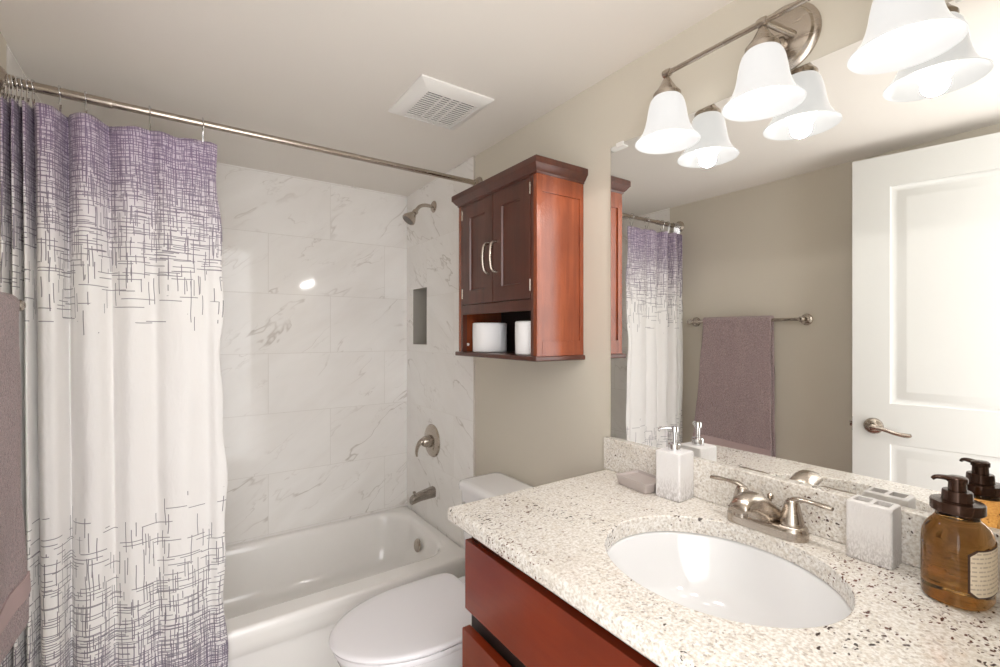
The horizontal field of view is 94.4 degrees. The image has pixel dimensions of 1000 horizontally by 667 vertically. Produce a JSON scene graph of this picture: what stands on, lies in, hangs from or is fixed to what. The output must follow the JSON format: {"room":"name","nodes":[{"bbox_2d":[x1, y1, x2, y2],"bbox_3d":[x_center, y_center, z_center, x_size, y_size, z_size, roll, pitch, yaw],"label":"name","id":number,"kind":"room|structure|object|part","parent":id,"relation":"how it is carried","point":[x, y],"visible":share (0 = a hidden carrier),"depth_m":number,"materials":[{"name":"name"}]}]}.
{"room":"bathroom","nodes":[
{"label":"bathroom","id":0,"kind":"room"},
{"bbox_2d":[0,32,5,98],"bbox_3d":[-0.877,0.270,0.475,0.100,2.180,1.940,0,0,-35],"label":"wall","id":1,"kind":"structure","parent":0,"point":[2,40],"depth_m":1.27,"materials":[{"name":"beige paint"}]},
{"bbox_2d":[19,299,25,310],"bbox_3d":[-1.074,-0.072,0.914,0.074,0.058,0.673,0,0,-35],"label":"towel bar","id":2,"kind":"object","parent":1,"relation":"attached to","point":[22,303],"visible":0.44,"depth_m":1.18,"materials":[{"name":"silver metal"}]},
{"bbox_2d":[0,292,30,664],"bbox_3d":[-1.084,0.320,0.974,0.064,0.833,0.468,0,0,-35],"label":"bath towel","id":3,"kind":"object","parent":2,"relation":"hanging from","point":[15,584],"visible":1,"depth_m":1.06,"materials":[{"name":"pink fabric"}]},
{"bbox_2d":[6,42,42,108],"bbox_3d":[-1.637,0.270,1.575,0.100,2.180,0.734,0,0,-35],"label":"tiled wall","id":4,"kind":"structure","parent":0,"point":[13,67],"depth_m":1.37,"materials":[{"name":"stone"}]},
{"bbox_2d":[216,162,406,546],"bbox_3d":[-1.207,0.270,2.380,1.724,2.180,0.100,0,0,-35],"label":"wall","id":5,"kind":"structure","parent":0,"point":[313,344],"depth_m":2.45,"materials":[{"name":"stone"}]},
{"bbox_2d":[0,0,733,195],"bbox_3d":[-0.447,-0.845,1.280,1.724,0.050,2.774,0,0,-35],"label":"ceiling","id":6,"kind":"structure","parent":0,"point":[325,73],"depth_m":1.39,"materials":[{"name":"white paint"}]},
{"bbox_2d":[388,74,493,129],"bbox_3d":[-0.215,-0.806,1.658,0.275,0.026,0.288,0,0,-35],"label":"exhaust fan","id":7,"kind":"object","parent":6,"relation":"attached to","point":[430,100],"visible":1,"depth_m":1.61,"materials":[{"name":"white plastic"}]},
{"bbox_2d":[405,92,476,127],"bbox_3d":[-0.215,-0.799,1.658,0.191,0.010,0.202,0,0,-35],"label":"grille","id":8,"kind":"object","parent":7,"relation":"attached to","point":[441,109],"depth_m":1.65,"materials":[{"name":"white plastic"}]},
{"bbox_2d":[407,157,472,549],"bbox_3d":[-0.295,0.270,2.485,0.106,2.180,0.764,0,0,-35],"label":"tiled wall","id":9,"kind":"structure","parent":0,"point":[439,381],"depth_m":2.44,"materials":[{"name":"stone"}]},
{"bbox_2d":[402,201,436,224],"bbox_3d":[-0.426,-0.635,2.428,0.174,0.145,0.072,0,0,-35],"label":"shower","id":10,"kind":"object","parent":9,"relation":"attached to","point":[409,218],"visible":1,"depth_m":2.40,"materials":[{"name":"silver metal"}]},
{"bbox_3d":[-0.401,-0.660,2.442,0.109,0.055,0.021,0,0,-35],"label":"arm","id":11,"kind":"part","parent":10,"relation":"part of","materials":[{"name":"silver metal"}]},
{"bbox_2d":[409,486,435,504],"bbox_3d":[-0.409,0.853,2.440,0.132,0.071,0.054,0,0,-35],"label":"tub spout","id":12,"kind":"object","parent":9,"relation":"attached to","point":[430,492],"visible":1,"depth_m":2.42,"materials":[{"name":"silver metal"}]},
{"bbox_2d":[415,424,439,456],"bbox_3d":[-0.399,0.575,2.462,0.090,0.176,0.176,0,0,-35],"label":"shower valve","id":13,"kind":"object","parent":9,"relation":"attached to","point":[431,439],"visible":1,"depth_m":2.44,"materials":[{"name":"silver metal"}]},
{"bbox_3d":[-0.406,0.598,2.458,0.074,0.114,0.069,0,0,-35],"label":"lever","id":14,"kind":"part","parent":13,"relation":"part of","materials":[{"name":"silver metal"}]},
{"bbox_2d":[473,156,474,476],"bbox_3d":[-0.119,0.103,2.139,0.007,1.847,0.006,0,0,-35],"label":"trim","id":15,"kind":"structure","parent":9,"relation":"attached to","point":[473,156],"depth_m":2.14,"materials":[{"name":"beige tile"}]},
{"bbox_2d":[475,0,996,530],"bbox_3d":[0.467,0.270,1.387,0.100,2.180,1.910,0,0,-35],"label":"wall","id":16,"kind":"structure","parent":0,"point":[545,422],"depth_m":1.54,"materials":[{"name":"beige paint"}]},
{"bbox_2d":[0,66,482,185],"bbox_3d":[-0.721,-0.683,1.678,1.523,0.072,0.072,0,0,-35],"label":"curtain rod","id":17,"kind":"object","parent":16,"relation":"attached to","point":[40,88],"visible":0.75,"depth_m":1.50,"materials":[{"name":"silver metal"}]},
{"bbox_2d":[4,86,7,101],"bbox_3d":[-1.336,-0.661,1.253,0.006,0.083,0.040,0,0,-35],"label":"curtain hook","id":18,"kind":"object","parent":17,"relation":"hanging from","point":[5,95],"visible":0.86,"depth_m":1.25,"materials":[{"name":"silver metal"}]},
{"bbox_2d":[7,74,11,104],"bbox_3d":[-1.330,-0.661,1.256,0.006,0.083,0.040,0,0,-35],"label":"curtain hook","id":19,"kind":"object","parent":17,"relation":"hanging from","point":[9,94],"visible":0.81,"depth_m":1.25,"materials":[{"name":"silver metal"}]},
{"bbox_2d":[10,75,15,99],"bbox_3d":[-1.325,-0.661,1.260,0.006,0.083,0.040,0,0,-35],"label":"curtain hook","id":20,"kind":"object","parent":17,"relation":"hanging from","point":[14,96],"visible":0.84,"depth_m":1.25,"materials":[{"name":"silver metal"}]},
{"bbox_2d":[15,76,19,106],"bbox_3d":[-1.317,-0.661,1.265,0.006,0.083,0.040,0,0,-35],"label":"curtain hook","id":21,"kind":"object","parent":17,"relation":"hanging from","point":[17,89],"visible":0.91,"depth_m":1.26,"materials":[{"name":"silver metal"}]},
{"bbox_2d":[0,97,227,666],"bbox_3d":[-1.122,0.284,1.389,0.530,1.822,0.084,0,0,-37],"label":"shower curtain","id":22,"kind":"object","parent":21,"relation":"hanging from","point":[111,237],"visible":0.89,"depth_m":1.37,"materials":[{"name":"white fabric"}]},
{"bbox_2d":[19,77,24,104],"bbox_3d":[-1.310,-0.661,1.270,0.006,0.083,0.040,0,0,-35],"label":"curtain hook","id":23,"kind":"object","parent":17,"relation":"hanging from","point":[22,90],"visible":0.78,"depth_m":1.26,"materials":[{"name":"silver metal"}]},
{"bbox_2d":[25,78,29,104],"bbox_3d":[-1.301,-0.661,1.276,0.006,0.083,0.040,0,0,-35],"label":"curtain hook","id":24,"kind":"object","parent":17,"relation":"hanging from","point":[26,79],"visible":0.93,"depth_m":1.27,"materials":[{"name":"silver metal"}]},
{"bbox_2d":[30,79,34,109],"bbox_3d":[-1.292,-0.661,1.283,0.006,0.083,0.040,0,0,-35],"label":"curtain hook","id":25,"kind":"object","parent":17,"relation":"hanging from","point":[31,80],"visible":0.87,"depth_m":1.27,"materials":[{"name":"silver metal"}]},
{"bbox_2d":[58,85,61,111],"bbox_3d":[-1.248,-0.661,1.314,0.006,0.083,0.040,0,0,-35],"label":"curtain hook","id":26,"kind":"object","parent":17,"relation":"hanging from","point":[60,98],"visible":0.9,"depth_m":1.30,"materials":[{"name":"silver metal"}]},
{"bbox_2d":[84,91,87,112],"bbox_3d":[-1.202,-0.661,1.345,0.006,0.083,0.040,0,0,-35],"label":"curtain hook","id":27,"kind":"object","parent":17,"relation":"hanging from","point":[86,111],"visible":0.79,"depth_m":1.33,"materials":[{"name":"silver metal"}]},
{"bbox_2d":[148,105,150,131],"bbox_3d":[-1.081,-0.661,1.429,0.006,0.083,0.040,0,0,-35],"label":"curtain hook","id":28,"kind":"object","parent":17,"relation":"hanging from","point":[149,106],"visible":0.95,"depth_m":1.42,"materials":[{"name":"silver metal"}]},
{"bbox_2d":[202,117,203,142],"bbox_3d":[-0.967,-0.661,1.508,0.006,0.083,0.040,0,0,-35],"label":"curtain hook","id":29,"kind":"object","parent":17,"relation":"hanging from","point":[202,117],"visible":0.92,"depth_m":1.50,"materials":[{"name":"silver metal"}]},
{"bbox_2d":[452,154,587,361],"bbox_3d":[0.045,-0.231,1.700,0.237,0.638,0.536,0,0,-35],"label":"upper cabinet","id":30,"kind":"object","parent":16,"relation":"attached to","point":[521,226],"visible":0.99,"depth_m":1.54,"materials":[{"name":"brown wood"}]},
{"bbox_3d":[-0.081,-0.304,1.744,0.015,0.384,0.212,0,0,-35],"label":"door","id":31,"kind":"part","parent":30,"relation":"part of","materials":[{"name":"brown wood"}]},
{"bbox_3d":[-0.077,-0.215,1.905,0.203,0.582,0.018,0,0,-35],"label":"panel","id":32,"kind":"part","parent":30,"relation":"part of","materials":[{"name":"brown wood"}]},
{"bbox_3d":[-0.052,-0.271,1.662,0.035,0.122,0.008,0,0,-35],"label":"handle","id":33,"kind":"part","parent":30,"relation":"part of","materials":[{"name":"silver metal"}]},
{"bbox_2d":[473,322,506,351],"bbox_3d":[-0.040,0.015,1.805,0.132,0.113,0.135,0,0,-35],"label":"toilet paper roll","id":34,"kind":"object","parent":30,"relation":"on","point":[488,336],"visible":1,"depth_m":1.75,"materials":[{"name":"white paper"}]},
{"bbox_3d":[-0.025,-0.271,1.623,0.035,0.122,0.008,0,0,-35],"label":"handle","id":35,"kind":"part","parent":30,"relation":"part of","materials":[{"name":"silver metal"}]},
{"bbox_3d":[-0.017,-0.215,1.658,0.020,0.582,0.458,0,0,-35],"label":"frame","id":36,"kind":"part","parent":30,"relation":"part of","materials":[{"name":"brown wood"}]},
{"bbox_3d":[0.041,-0.304,1.567,0.015,0.384,0.212,0,0,-35],"label":"door","id":37,"kind":"part","parent":30,"relation":"part of","materials":[{"name":"brown wood"}]},
{"bbox_3d":[0.138,-0.214,1.765,0.007,0.580,0.458,0,0,-35],"label":"panel","id":38,"kind":"part","parent":30,"relation":"part of","materials":[{"name":"black wood"}]},
{"bbox_3d":[0.050,-0.527,1.704,0.224,0.046,0.536,0,0,-35],"label":"crown moulding","id":39,"kind":"part","parent":30,"relation":"part of","materials":[{"name":"brown wood"}]},
{"bbox_2d":[515,321,530,354],"bbox_3d":[0.117,0.015,1.578,0.132,0.113,0.131,0,0,-35],"label":"toilet paper roll","id":40,"kind":"object","parent":30,"relation":"on","point":[522,328],"visible":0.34,"depth_m":1.53,"materials":[{"name":"white paper"}]},
{"bbox_3d":[0.194,-0.215,1.514,0.203,0.582,0.018,0,0,-35],"label":"panel","id":41,"kind":"part","parent":30,"relation":"part of","materials":[{"name":"brown wood"}]},
{"bbox_2d":[604,437,999,592],"bbox_3d":[0.616,0.377,1.064,0.020,0.098,0.986,0,0,-35],"label":"backsplash","id":42,"kind":"structure","parent":16,"relation":"attached to","point":[620,456],"depth_m":1.04,"materials":[{"name":"stone"}]},
{"bbox_2d":[635,0,969,153],"bbox_3d":[0.569,-0.611,0.996,0.176,0.249,0.630,0,0,-35],"label":"vanity light","id":43,"kind":"object","parent":16,"relation":"attached to","point":[899,34],"visible":1,"depth_m":0.96,"materials":[{"name":"white glass"}]},
{"bbox_3d":[0.427,-0.543,1.185,0.065,0.112,0.065,0,0,-35],"label":"bulb","id":44,"kind":"part","parent":43,"relation":"part of","materials":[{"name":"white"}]},
{"bbox_3d":[0.427,-0.548,1.185,0.158,0.118,0.158,0,0,-35],"label":"lamp shade","id":45,"kind":"part","parent":43,"relation":"part of","materials":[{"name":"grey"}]},
{"bbox_3d":[0.562,-0.543,0.991,0.065,0.112,0.065,0,0,-35],"label":"bulb","id":46,"kind":"part","parent":43,"relation":"part of","materials":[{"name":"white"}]},
{"bbox_3d":[0.562,-0.548,0.991,0.158,0.118,0.158,0,0,-35],"label":"lamp shade","id":47,"kind":"part","parent":43,"relation":"part of","materials":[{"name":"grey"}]},
{"bbox_3d":[0.696,-0.543,0.797,0.065,0.112,0.065,0,0,-35],"label":"bulb","id":48,"kind":"part","parent":43,"relation":"part of","materials":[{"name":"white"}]},
{"bbox_3d":[0.696,-0.548,0.797,0.158,0.118,0.158,0,0,-35],"label":"lamp shade","id":49,"kind":"part","parent":43,"relation":"part of","materials":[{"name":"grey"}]},
{"bbox_2d":[611,0,999,530],"bbox_3d":[0.625,-0.132,1.062,0.008,0.918,0.968,0,0,-35],"label":"wall mirror","id":50,"kind":"object","parent":16,"relation":"attached to","point":[809,292],"visible":0.99,"depth_m":0.97,"materials":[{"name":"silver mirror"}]},
{"bbox_3d":[-0.299,1.385,1.066,1.724,0.050,3.294,0,0,-35],"label":"floor","id":51,"kind":"structure","parent":0,"visible":0},
{"bbox_2d":[223,506,464,666],"bbox_3d":[-0.963,1.194,2.022,1.512,0.333,0.761,0,0,-35],"label":"bathtub","id":52,"kind":"object","parent":51,"relation":"on","point":[284,595],"visible":0.6,"depth_m":2.23,"materials":[{"name":"white ceramic"}]},
{"bbox_3d":[-0.435,1.115,2.434,0.021,0.067,0.068,0,0,-35],"label":"overflow plate","id":53,"kind":"part","parent":52,"relation":"part of","materials":[{"name":"silver metal"}]},
{"bbox_2d":[329,472,532,666],"bbox_3d":[-0.195,0.970,1.585,0.750,0.780,0.416,0,0,-35],"label":"toilet","id":54,"kind":"object","parent":51,"relation":"on","point":[419,623],"visible":0.48,"depth_m":1.47,"materials":[{"name":"white ceramic"}]},
{"bbox_3d":[-0.294,0.953,1.517,0.487,0.019,0.378,0,0,-35],"label":"seat","id":55,"kind":"part","parent":54,"relation":"part of","materials":[{"name":"white plastic"}]},
{"bbox_3d":[-0.297,0.930,1.515,0.500,0.022,0.384,0,0,-35],"label":"lid","id":56,"kind":"part","parent":54,"relation":"part of","materials":[{"name":"white plastic"}]},
{"bbox_3d":[-0.206,1.161,1.578,0.682,0.397,0.366,0,0,-35],"label":"bowl","id":57,"kind":"part","parent":54,"relation":"part of","materials":[{"name":"white ceramic"}]},
{"bbox_3d":[0.026,0.789,1.738,0.191,0.342,0.398,0,0,-35],"label":"tank","id":58,"kind":"part","parent":54,"relation":"part of","materials":[{"name":"white ceramic"}]},
{"bbox_3d":[0.026,0.599,1.738,0.212,0.038,0.416,0,0,-35],"label":"tank lid","id":59,"kind":"part","parent":54,"relation":"part of","materials":[{"name":"white ceramic"}]},
{"bbox_2d":[462,537,658,666],"bbox_3d":[0.386,0.912,0.917,0.540,0.896,0.920,0,0,-35],"label":"vanity cabinet","id":60,"kind":"object","parent":51,"relation":"on","point":[517,621],"visible":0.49,"depth_m":0.95,"materials":[{"name":"brown wood"}]},
{"bbox_3d":[0.176,0.820,0.772,0.032,0.200,0.904,0,0,-35],"label":"drawer","id":61,"kind":"part","parent":60,"relation":"part of","materials":[{"name":"brown wood"}]},
{"bbox_2d":[448,469,999,666],"bbox_3d":[0.388,0.444,0.901,0.580,0.036,0.978,0,0,-35],"label":"countertop","id":62,"kind":"structure","parent":60,"relation":"on","point":[560,534],"depth_m":0.77,"materials":[{"name":"stone"}]},
{"bbox_2d":[616,470,655,493],"bbox_3d":[0.393,0.412,1.285,0.086,0.028,0.116,0,0,-29],"label":"soap dish","id":63,"kind":"object","parent":62,"relation":"on","point":[643,482],"visible":0.77,"depth_m":1.28,"materials":[{"name":"grey ceramic"}]},
{"bbox_2d":[656,426,692,501],"bbox_3d":[0.457,0.334,1.212,0.070,0.184,0.070,0,0,-39],"label":"soap dispenser","id":64,"kind":"object","parent":62,"relation":"on","point":[674,464],"visible":1,"depth_m":1.19,"materials":[{"name":"white ceramic"}]},
{"bbox_2d":[607,531,851,627],"bbox_3d":[0.407,0.530,0.877,0.420,0.132,0.464,0,0,-35],"label":"sink","id":65,"kind":"object","parent":62,"relation":"in","point":[723,578],"visible":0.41,"depth_m":1.00,"materials":[{"name":"white ceramic"}]},
{"bbox_2d":[710,475,833,543],"bbox_3d":[0.545,0.379,0.987,0.149,0.093,0.253,0,0,-35],"label":"faucet","id":66,"kind":"object","parent":62,"relation":"on","point":[753,510],"visible":1,"depth_m":0.96,"materials":[{"name":"silver metal"}]},
{"bbox_3d":[0.537,0.372,1.076,0.047,0.065,0.098,0,0,-35],"label":"handle","id":67,"kind":"part","parent":66,"relation":"part of","materials":[{"name":"silver metal"}]},
{"bbox_3d":[0.541,0.369,0.984,0.141,0.073,0.076,0,0,-35],"label":"spout","id":68,"kind":"part","parent":66,"relation":"part of","materials":[{"name":"silver metal"}]},
{"bbox_3d":[0.598,0.380,1.023,0.013,0.053,0.013,0,0,-35],"label":"lift rod","id":69,"kind":"part","parent":66,"relation":"part of","materials":[{"name":"silver metal"}]},
{"bbox_3d":[0.625,0.372,0.948,0.047,0.065,0.098,0,0,-35],"label":"handle","id":70,"kind":"part","parent":66,"relation":"part of","materials":[{"name":"silver metal"}]},
{"bbox_2d":[846,494,900,569],"bbox_3d":[0.704,0.371,0.873,0.051,0.109,0.072,0,0,-35],"label":"toothbrush holder","id":71,"kind":"object","parent":62,"relation":"on","point":[873,526],"visible":1,"depth_m":0.85,"materials":[{"name":"white ceramic"}]},
{"bbox_2d":[920,474,997,611],"bbox_3d":[0.742,0.329,0.750,0.106,0.194,0.086,0,0,-35],"label":"soap bottle","id":72,"kind":"object","parent":62,"relation":"on","point":[959,551],"visible":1,"depth_m":0.72,"materials":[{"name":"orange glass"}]}
]}

